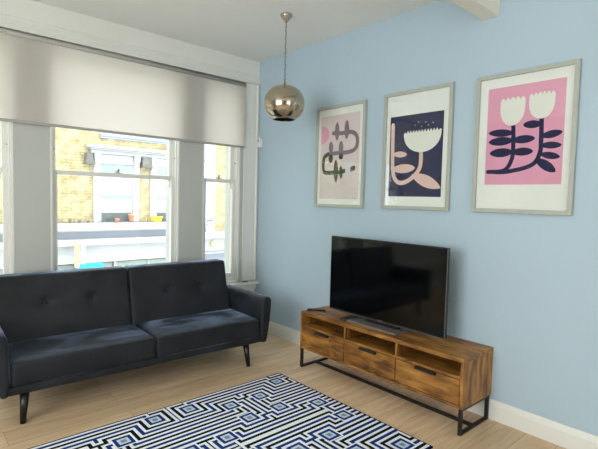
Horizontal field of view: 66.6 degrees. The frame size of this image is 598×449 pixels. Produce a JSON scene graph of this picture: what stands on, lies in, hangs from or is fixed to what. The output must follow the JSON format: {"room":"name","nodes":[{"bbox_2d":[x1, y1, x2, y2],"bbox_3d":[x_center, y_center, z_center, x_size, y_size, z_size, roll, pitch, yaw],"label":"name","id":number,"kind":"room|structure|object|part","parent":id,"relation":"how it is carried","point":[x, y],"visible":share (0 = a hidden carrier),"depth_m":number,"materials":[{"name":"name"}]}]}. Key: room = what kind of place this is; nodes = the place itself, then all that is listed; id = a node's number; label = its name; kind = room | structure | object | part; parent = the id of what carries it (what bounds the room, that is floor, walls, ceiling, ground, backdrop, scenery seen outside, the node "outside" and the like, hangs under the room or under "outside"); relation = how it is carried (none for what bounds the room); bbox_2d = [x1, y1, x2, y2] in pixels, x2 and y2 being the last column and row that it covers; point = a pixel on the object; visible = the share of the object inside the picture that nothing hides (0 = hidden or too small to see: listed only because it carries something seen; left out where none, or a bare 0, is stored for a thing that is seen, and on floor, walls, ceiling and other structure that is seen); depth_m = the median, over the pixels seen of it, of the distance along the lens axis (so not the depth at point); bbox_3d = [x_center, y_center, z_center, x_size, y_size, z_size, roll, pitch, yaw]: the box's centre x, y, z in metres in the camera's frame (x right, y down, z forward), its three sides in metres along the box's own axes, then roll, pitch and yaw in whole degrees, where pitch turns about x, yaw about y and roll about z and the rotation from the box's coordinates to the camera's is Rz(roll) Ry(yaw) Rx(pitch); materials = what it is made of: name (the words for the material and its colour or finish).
{"room":"living room","nodes":[
{"label":"living room","id":0,"kind":"room"},
{"bbox_2d":[13,31,254,291],"bbox_3d":[-2.670,-0.270,3.421,5.600,3.000,0.300,-1,4,-42],"label":"window frame","id":1,"kind":"structure","parent":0,"point":[31,143],"depth_m":3.75,"materials":[{"name":"white paint"}]},
{"bbox_2d":[0,121,13,273],"bbox_3d":[-2.496,-0.405,3.498,0.486,2.210,0.200,-1,4,-42],"label":"window","id":2,"kind":"structure","parent":1,"relation":"in","point":[6,128],"depth_m":3.60,"materials":[{"name":"white paint"}]},
{"bbox_3d":[-2.494,-0.948,3.481,0.448,1.060,0.040,-1,4,-42],"label":"sash","id":3,"kind":"part","parent":2,"relation":"part of","materials":[{"name":"white paint"}]},
{"bbox_3d":[-2.484,0.102,3.499,0.448,1.107,0.042,-1,4,-42],"label":"sash","id":4,"kind":"part","parent":2,"relation":"part of","materials":[{"name":"white paint"}]},
{"bbox_3d":[-2.496,-0.405,3.498,0.486,2.210,0.200,-1,4,-42],"label":"box frame","id":5,"kind":"part","parent":2,"relation":"part of","materials":[{"name":"white paint"}]},
{"bbox_2d":[50,41,179,270],"bbox_3d":[-1.687,-0.425,4.217,1.159,2.210,0.200,-1,4,-42],"label":"window","id":6,"kind":"structure","parent":1,"relation":"in","point":[173,169],"depth_m":4.34,"materials":[{"name":"white paint"}]},
{"bbox_3d":[-1.685,-0.968,4.200,1.121,1.060,0.040,-1,4,-42],"label":"sash","id":7,"kind":"part","parent":6,"relation":"part of","materials":[{"name":"clear glass"}]},
{"bbox_3d":[-1.675,0.082,4.217,1.121,1.107,0.042,-1,4,-42],"label":"sash","id":8,"kind":"part","parent":6,"relation":"part of","materials":[{"name":"white paint"}]},
{"bbox_2d":[0,24,247,147],"bbox_3d":[-1.603,-1.164,4.052,2.745,0.712,0.074,-1,4,-42],"label":"roller blind","id":9,"kind":"object","parent":6,"relation":"attached to","point":[45,80],"visible":1,"depth_m":4.00,"materials":[{"name":"fabric"}]},
{"bbox_2d":[0,0,260,85],"bbox_3d":[-2.449,-1.630,3.286,5.400,0.258,0.034,-1,4,-42],"label":"beam","id":10,"kind":"structure","parent":1,"relation":"attached to","point":[29,15],"depth_m":4.05,"materials":[{"name":"white paint"}]},
{"bbox_2d":[202,76,240,283],"bbox_3d":[-0.888,-0.444,4.926,0.462,2.210,0.200,-1,4,-42],"label":"window","id":11,"kind":"structure","parent":1,"relation":"in","point":[233,180],"depth_m":5.02,"materials":[{"name":"white paint"}]},
{"bbox_3d":[-0.876,0.062,4.927,0.424,1.107,0.042,-1,4,-42],"label":"sash","id":12,"kind":"part","parent":11,"relation":"part of","materials":[{"name":"white paint"}]},
{"bbox_3d":[-0.886,-0.987,4.909,0.424,1.060,0.040,-1,4,-42],"label":"sash","id":13,"kind":"part","parent":11,"relation":"part of","materials":[{"name":"white paint"}]},
{"bbox_2d":[227,280,258,286],"bbox_3d":[-2.522,0.707,3.432,5.400,0.033,0.155,-1,4,-42],"label":"trim","id":14,"kind":"structure","parent":1,"relation":"attached to","point":[254,282],"depth_m":5.05,"materials":[{"name":"white paint"}]},
{"bbox_2d":[239,285,255,291],"bbox_3d":[-2.520,0.912,3.436,5.400,0.377,0.016,-1,4,-42],"label":"trim","id":15,"kind":"structure","parent":1,"relation":"attached to","point":[249,287],"depth_m":5.16,"materials":[{"name":"white paint"}]},
{"bbox_2d":[241,83,259,280],"bbox_3d":[-0.537,-0.460,5.085,0.196,2.182,0.032,-1,4,-42],"label":"trim","id":16,"kind":"structure","parent":1,"relation":"attached to","point":[251,151],"depth_m":5.08,"materials":[{"name":"white paint"}]},
{"bbox_2d":[32,0,439,61],"bbox_3d":[-0.099,-1.627,0.640,5.800,0.150,7.700,-1,4,-42],"label":"ceiling","id":17,"kind":"structure","parent":0,"point":[254,30],"depth_m":3.84,"materials":[{"name":"paint"}]},
{"bbox_2d":[264,12,304,121],"bbox_3d":[-0.115,-1.299,3.769,0.338,0.855,0.338,-1,4,-42],"label":"pendant lamp","id":18,"kind":"object","parent":17,"relation":"hanging from","point":[284,102],"visible":1,"depth_m":3.67,"materials":[{"name":"silver metal"}]},
{"bbox_3d":[-0.122,-1.015,3.785,0.338,0.281,0.338,-1,4,-42],"label":"lamp shade","id":19,"kind":"part","parent":18,"relation":"part of","materials":[{"name":"silver metal"}]},
{"bbox_3d":[-0.111,-1.431,3.762,0.015,0.469,0.015,2,3,3],"label":"chain","id":20,"kind":"part","parent":18,"relation":"part of","materials":[{"name":"silver metal"}]},
{"bbox_2d":[0,333,565,448],"bbox_3d":[-0.178,1.502,0.816,5.800,0.120,7.700,-1,4,-42],"label":"floor","id":21,"kind":"structure","parent":0,"point":[58,412],"depth_m":3.36,"materials":[{"name":"brown wood"}]},
{"bbox_2d":[0,259,270,423],"bbox_3d":[-1.288,0.814,3.697,2.116,0.880,0.724,-1,4,-39],"label":"sofa","id":22,"kind":"object","parent":21,"relation":"on","point":[59,327],"visible":1,"depth_m":3.55,"materials":[{"name":"grey fabric"}]},
{"bbox_3d":[-2.058,0.859,3.057,0.112,0.408,0.708,-1,4,-39],"label":"arm","id":23,"kind":"part","parent":22,"relation":"part of","materials":[{"name":"grey fabric"}]},
{"bbox_3d":[-1.778,1.176,2.951,0.059,0.215,0.065,-1,4,-39],"label":"leg","id":24,"kind":"part","parent":22,"relation":"part of","materials":[{"name":"black wood"}]},
{"bbox_3d":[-1.816,0.657,3.549,0.950,0.578,0.263,-1,4,-39],"label":"backrest","id":25,"kind":"part","parent":22,"relation":"part of","materials":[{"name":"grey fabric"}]},
{"bbox_3d":[-1.598,0.919,3.334,0.936,0.174,0.515,-1,4,-39],"label":"seat","id":26,"kind":"part","parent":22,"relation":"part of","materials":[{"name":"grey fabric"}]},
{"bbox_3d":[-1.086,0.642,4.148,0.930,0.578,0.263,-1,4,-39],"label":"backrest","id":27,"kind":"part","parent":22,"relation":"part of","materials":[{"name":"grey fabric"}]},
{"bbox_3d":[-0.871,0.904,3.931,0.942,0.174,0.515,-1,4,-39],"label":"seat","id":28,"kind":"part","parent":22,"relation":"part of","materials":[{"name":"grey fabric"}]},
{"bbox_3d":[-0.468,1.149,4.026,0.065,0.216,0.065,-1,4,-39],"label":"leg","id":29,"kind":"part","parent":22,"relation":"part of","materials":[{"name":"black wood"}]},
{"bbox_3d":[-0.509,0.827,4.328,0.112,0.408,0.708,-1,4,-39],"label":"arm","id":30,"kind":"part","parent":22,"relation":"part of","materials":[{"name":"grey fabric"}]},
{"bbox_2d":[28,373,432,448],"bbox_3d":[-0.452,1.328,2.633,2.072,0.010,1.487,-1,4,-42],"label":"rug","id":31,"kind":"object","parent":21,"relation":"on","point":[275,411],"visible":1,"depth_m":2.95,"materials":[{"name":"multicoloured fabric"}]},
{"bbox_2d":[300,305,492,435],"bbox_3d":[0.666,1.056,3.594,0.420,0.503,1.546,-1,4,-42],"label":"tv cabinet","id":32,"kind":"object","parent":21,"relation":"on","point":[455,372],"visible":0.93,"depth_m":3.26,"materials":[{"name":"brown wood"}]},
{"bbox_3d":[0.169,0.939,4.166,0.400,0.303,0.020,-1,4,-42],"label":"panel","id":33,"kind":"part","parent":32,"relation":"part of","materials":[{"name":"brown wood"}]},
{"bbox_2d":[307,308,325,311],"bbox_3d":[0.156,0.757,4.043,0.164,0.018,0.040,2,3,7],"label":"remote control","id":34,"kind":"object","parent":32,"relation":"on","point":[308,309],"visible":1,"depth_m":4.03,"materials":[{"name":"black plastic"}]},
{"bbox_3d":[0.186,0.929,3.830,0.020,0.019,0.160,-1,4,-42],"label":"handle","id":35,"kind":"part","parent":32,"relation":"part of","materials":[{"name":"black metal"}]},
{"bbox_3d":[0.198,1.003,3.847,0.018,0.165,0.494,-1,4,-42],"label":"drawer","id":36,"kind":"part","parent":32,"relation":"part of","materials":[{"name":"brown wood"}]},
{"bbox_3d":[0.519,0.959,3.456,0.020,0.019,0.160,-1,4,-42],"label":"handle","id":37,"kind":"part","parent":32,"relation":"part of","materials":[{"name":"black metal"}]},
{"bbox_3d":[0.531,1.032,3.472,0.018,0.165,0.494,-1,4,-42],"label":"drawer","id":38,"kind":"part","parent":32,"relation":"part of","materials":[{"name":"brown wood"}]},
{"bbox_3d":[0.672,1.125,3.605,0.400,0.020,1.506,-1,4,-42],"label":"panel","id":39,"kind":"part","parent":32,"relation":"part of","materials":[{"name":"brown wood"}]},
{"bbox_2d":[302,320,460,379],"bbox_3d":[0.673,0.933,3.591,0.390,0.018,1.506,-1,4,-42],"label":"shelf","id":40,"kind":"object","parent":32,"relation":"attached to","point":[432,364],"depth_m":3.40,"materials":[{"name":"brown wood"}]},
{"bbox_2d":[329,235,450,338],"bbox_3d":[0.640,0.467,3.549,0.190,0.677,1.118,-1,4,-42],"label":"television","id":41,"kind":"object","parent":32,"relation":"on","point":[394,286],"visible":1,"depth_m":3.48,"materials":[{"name":"black plastic"}]},
{"bbox_3d":[0.852,0.988,3.081,0.020,0.019,0.160,-1,4,-42],"label":"handle","id":42,"kind":"part","parent":32,"relation":"part of","materials":[{"name":"black metal"}]},
{"bbox_3d":[0.865,1.062,3.098,0.018,0.165,0.494,-1,4,-42],"label":"drawer","id":43,"kind":"part","parent":32,"relation":"part of","materials":[{"name":"brown wood"}]},
{"bbox_3d":[1.182,1.029,3.028,0.400,0.303,0.020,-1,4,-42],"label":"panel","id":44,"kind":"part","parent":32,"relation":"part of","materials":[{"name":"brown wood"}]},
{"bbox_2d":[255,0,597,435],"bbox_3d":[1.954,-0.106,2.588,0.200,3.000,7.700,-1,4,-42],"label":"wall","id":45,"kind":"structure","parent":0,"point":[524,287],"depth_m":3.26,"materials":[{"name":"blue paint"}]},
{"bbox_2d":[257,137,262,147],"bbox_3d":[-0.437,-0.912,5.072,0.046,0.110,0.053,-1,4,-42],"label":"wall sensor","id":46,"kind":"object","parent":45,"relation":"attached to","point":[259,140],"visible":1,"depth_m":5.06,"materials":[{"name":"white plastic"}]},
{"bbox_2d":[314,99,367,208],"bbox_3d":[0.369,-0.627,4.184,0.028,0.942,0.615,-1,4,-42],"label":"framed print","id":47,"kind":"object","parent":45,"relation":"attached to","point":[341,129],"visible":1,"depth_m":4.17,"materials":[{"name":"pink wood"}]},
{"bbox_2d":[380,82,454,210],"bbox_3d":[0.912,-0.587,3.573,0.028,0.942,0.625,-1,4,-42],"label":"framed print","id":48,"kind":"object","parent":45,"relation":"attached to","point":[417,123],"visible":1,"depth_m":3.55,"materials":[{"name":"paper"}]},
{"bbox_2d":[268,321,597,448],"bbox_3d":[1.869,1.329,2.558,0.020,0.135,7.200,-1,4,-42],"label":"baseboard","id":49,"kind":"structure","parent":45,"relation":"attached to","point":[562,435],"depth_m":2.96,"materials":[{"name":"white paint"}]},
{"bbox_2d":[449,0,499,20],"bbox_3d":[-0.698,-1.483,1.319,5.400,0.243,0.115,-1,4,-42],"label":"beam","id":50,"kind":"structure","parent":45,"relation":"attached to","point":[482,9],"depth_m":2.98,"materials":[{"name":"beige paint"}]},
{"bbox_2d":[471,58,581,215],"bbox_3d":[1.451,-0.538,2.968,0.028,0.934,0.643,-1,4,-42],"label":"framed print","id":51,"kind":"object","parent":45,"relation":"attached to","point":[526,130],"visible":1,"depth_m":2.94,"materials":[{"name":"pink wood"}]},
{"label":"outside","id":52,"kind":"structure","parent":0,"visible":0},
{"bbox_3d":[-10.707,4.336,16.813,80.000,0.100,29.600,-1,4,-42],"label":"ground","id":53,"kind":"structure","parent":52,"visible":0},
{"bbox_2d":[0,127,166,274],"bbox_3d":[-12.154,-0.112,10.601,17.750,9.400,6.420,-1,4,-42],"label":"brick building","id":54,"kind":"structure","parent":53,"relation":"on","point":[96,199],"depth_m":12.76,"materials":[{"name":"yellow brick"}]},
{"bbox_2d":[0,218,152,223],"bbox_3d":[-6.035,-0.124,11.883,6.600,0.200,0.019,-1,4,-42],"label":"railing","id":55,"kind":"object","parent":54,"relation":"on","point":[121,221],"visible":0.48,"depth_m":12.81,"materials":[{"name":"grey metal"}]},
{"bbox_3d":[-6.037,-0.054,11.887,6.600,0.016,0.016,-1,4,-42],"label":"rail","id":56,"kind":"part","parent":55,"relation":"part of","materials":[{"name":"grey metal"}]},
{"bbox_2d":[74,243,79,267],"bbox_3d":[-5.814,0.793,11.870,0.120,0.632,0.172,-1,4,-42],"label":"banner","id":57,"kind":"object","parent":54,"relation":"attached to","point":[76,245],"visible":1,"depth_m":11.80,"materials":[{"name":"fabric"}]},
{"bbox_2d":[81,243,84,263],"bbox_3d":[-5.707,0.759,11.989,0.100,0.552,0.132,-1,4,-42],"label":"banner","id":58,"kind":"object","parent":54,"relation":"attached to","point":[82,244],"visible":1,"depth_m":11.94,"materials":[{"name":"fabric"}]},
{"bbox_3d":[-10.193,0.587,8.412,17.750,0.180,0.470,-1,4,-42],"label":"shop cornice","id":59,"kind":"part","parent":54,"relation":"part of","materials":[{"name":"white paint"}]},
{"bbox_2d":[83,153,94,163],"bbox_3d":[-5.686,-1.787,12.318,0.230,0.300,0.250,-1,4,-42],"label":"lantern","id":60,"kind":"object","parent":54,"relation":"attached to","point":[88,157],"visible":1,"depth_m":12.24,"materials":[{"name":"grey metal"}]},
{"bbox_2d":[76,262,104,268],"bbox_3d":[-5.650,1.189,12.329,0.720,0.260,0.300,-1,4,-42],"label":"awning","id":61,"kind":"object","parent":54,"relation":"attached to","point":[96,264],"visible":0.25,"depth_m":12.39,"materials":[{"name":"blue fabric"}]},
{"bbox_3d":[-5.188,-1.589,12.936,0.830,0.240,0.015,-1,4,-42],"label":"transom pane","id":62,"kind":"part","parent":54,"relation":"part of","materials":[{"name":"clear glass"}]},
{"bbox_3d":[-5.208,-0.780,12.982,0.830,0.120,0.015,-1,4,-42],"label":"pane","id":63,"kind":"part","parent":54,"relation":"part of","materials":[{"name":"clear glass"}]},
{"bbox_2d":[101,177,130,212],"bbox_3d":[-5.203,-0.865,12.974,0.830,1.050,0.023,-1,4,-42],"label":"blind","id":64,"kind":"object","parent":54,"relation":"hanging from","point":[115,191],"depth_m":12.96,"materials":[{"name":"white paint"}]},
{"bbox_3d":[-5.223,-0.207,13.015,0.830,0.270,0.013,-1,4,-42],"label":"pane","id":65,"kind":"part","parent":54,"relation":"part of","materials":[{"name":"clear glass"}]},
{"bbox_3d":[-4.605,-2.081,13.223,2.910,0.220,0.300,-1,4,-42],"label":"window cornice","id":66,"kind":"part","parent":54,"relation":"part of","materials":[{"name":"white paint"}]},
{"bbox_2d":[128,214,133,220],"bbox_3d":[-4.839,-0.183,13.125,0.170,0.240,0.170,-1,4,-42],"label":"flower pot","id":67,"kind":"object","parent":54,"relation":"on","point":[131,216],"visible":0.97,"depth_m":13.07,"materials":[{"name":"orange ceramic"}]},
{"bbox_2d":[140,157,152,167],"bbox_3d":[-4.496,-1.817,13.375,0.295,0.300,0.250,-1,4,-42],"label":"lantern","id":68,"kind":"object","parent":54,"relation":"attached to","point":[146,162],"visible":0.89,"depth_m":13.29,"materials":[{"name":"grey metal"}]},
{"bbox_2d":[150,216,161,221],"bbox_3d":[-4.263,-0.158,13.599,0.320,0.165,0.200,-1,4,-42],"label":"planter","id":69,"kind":"object","parent":54,"relation":"on","point":[153,218],"visible":0.92,"depth_m":13.53,"materials":[{"name":"plastic"}]},
{"bbox_3d":[-4.059,-1.617,13.939,0.610,0.240,0.015,-1,4,-42],"label":"transom pane","id":70,"kind":"part","parent":54,"relation":"part of","materials":[{"name":"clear glass"}]},
{"bbox_3d":[-4.079,-0.808,13.984,0.610,0.120,0.015,-1,4,-42],"label":"pane","id":71,"kind":"part","parent":54,"relation":"part of","materials":[{"name":"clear glass"}]},
{"bbox_2d":[157,179,165,212],"bbox_3d":[-4.074,-0.893,13.977,0.610,1.050,0.023,-1,4,-42],"label":"blind","id":72,"kind":"object","parent":54,"relation":"hanging from","point":[161,184],"depth_m":13.86,"materials":[{"name":"white paint"}]},
{"bbox_3d":[-4.095,-0.234,14.017,0.610,0.270,0.013,-1,4,-42],"label":"pane","id":73,"kind":"part","parent":54,"relation":"part of","materials":[{"name":"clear glass"}]},
{"bbox_2d":[204,144,225,260],"bbox_3d":[-0.626,-0.359,20.214,12.240,9.400,5.360,-1,4,-42],"label":"stucco building","id":74,"kind":"structure","parent":53,"relation":"on","point":[215,155],"depth_m":15.07,"materials":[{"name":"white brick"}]},
{"bbox_2d":[206,218,212,231],"bbox_3d":[-2.930,0.040,14.929,0.242,0.480,0.030,-1,4,-42],"label":"hanging sign","id":75,"kind":"object","parent":74,"relation":"attached to","point":[208,228],"visible":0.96,"depth_m":14.91,"materials":[{"name":"grey metal"}]},
{"bbox_2d":[210,240,216,246],"bbox_3d":[-2.822,0.628,15.018,0.200,0.200,0.100,-1,4,-42],"label":"round lamp","id":76,"kind":"object","parent":74,"relation":"attached to","point":[213,243],"visible":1,"depth_m":14.98,"materials":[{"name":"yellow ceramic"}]},
{"bbox_3d":[-0.652,0.669,20.272,12.240,0.060,5.360,-1,4,-42],"label":"fascia moulding","id":77,"kind":"part","parent":74,"relation":"part of","materials":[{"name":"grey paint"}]}
]}

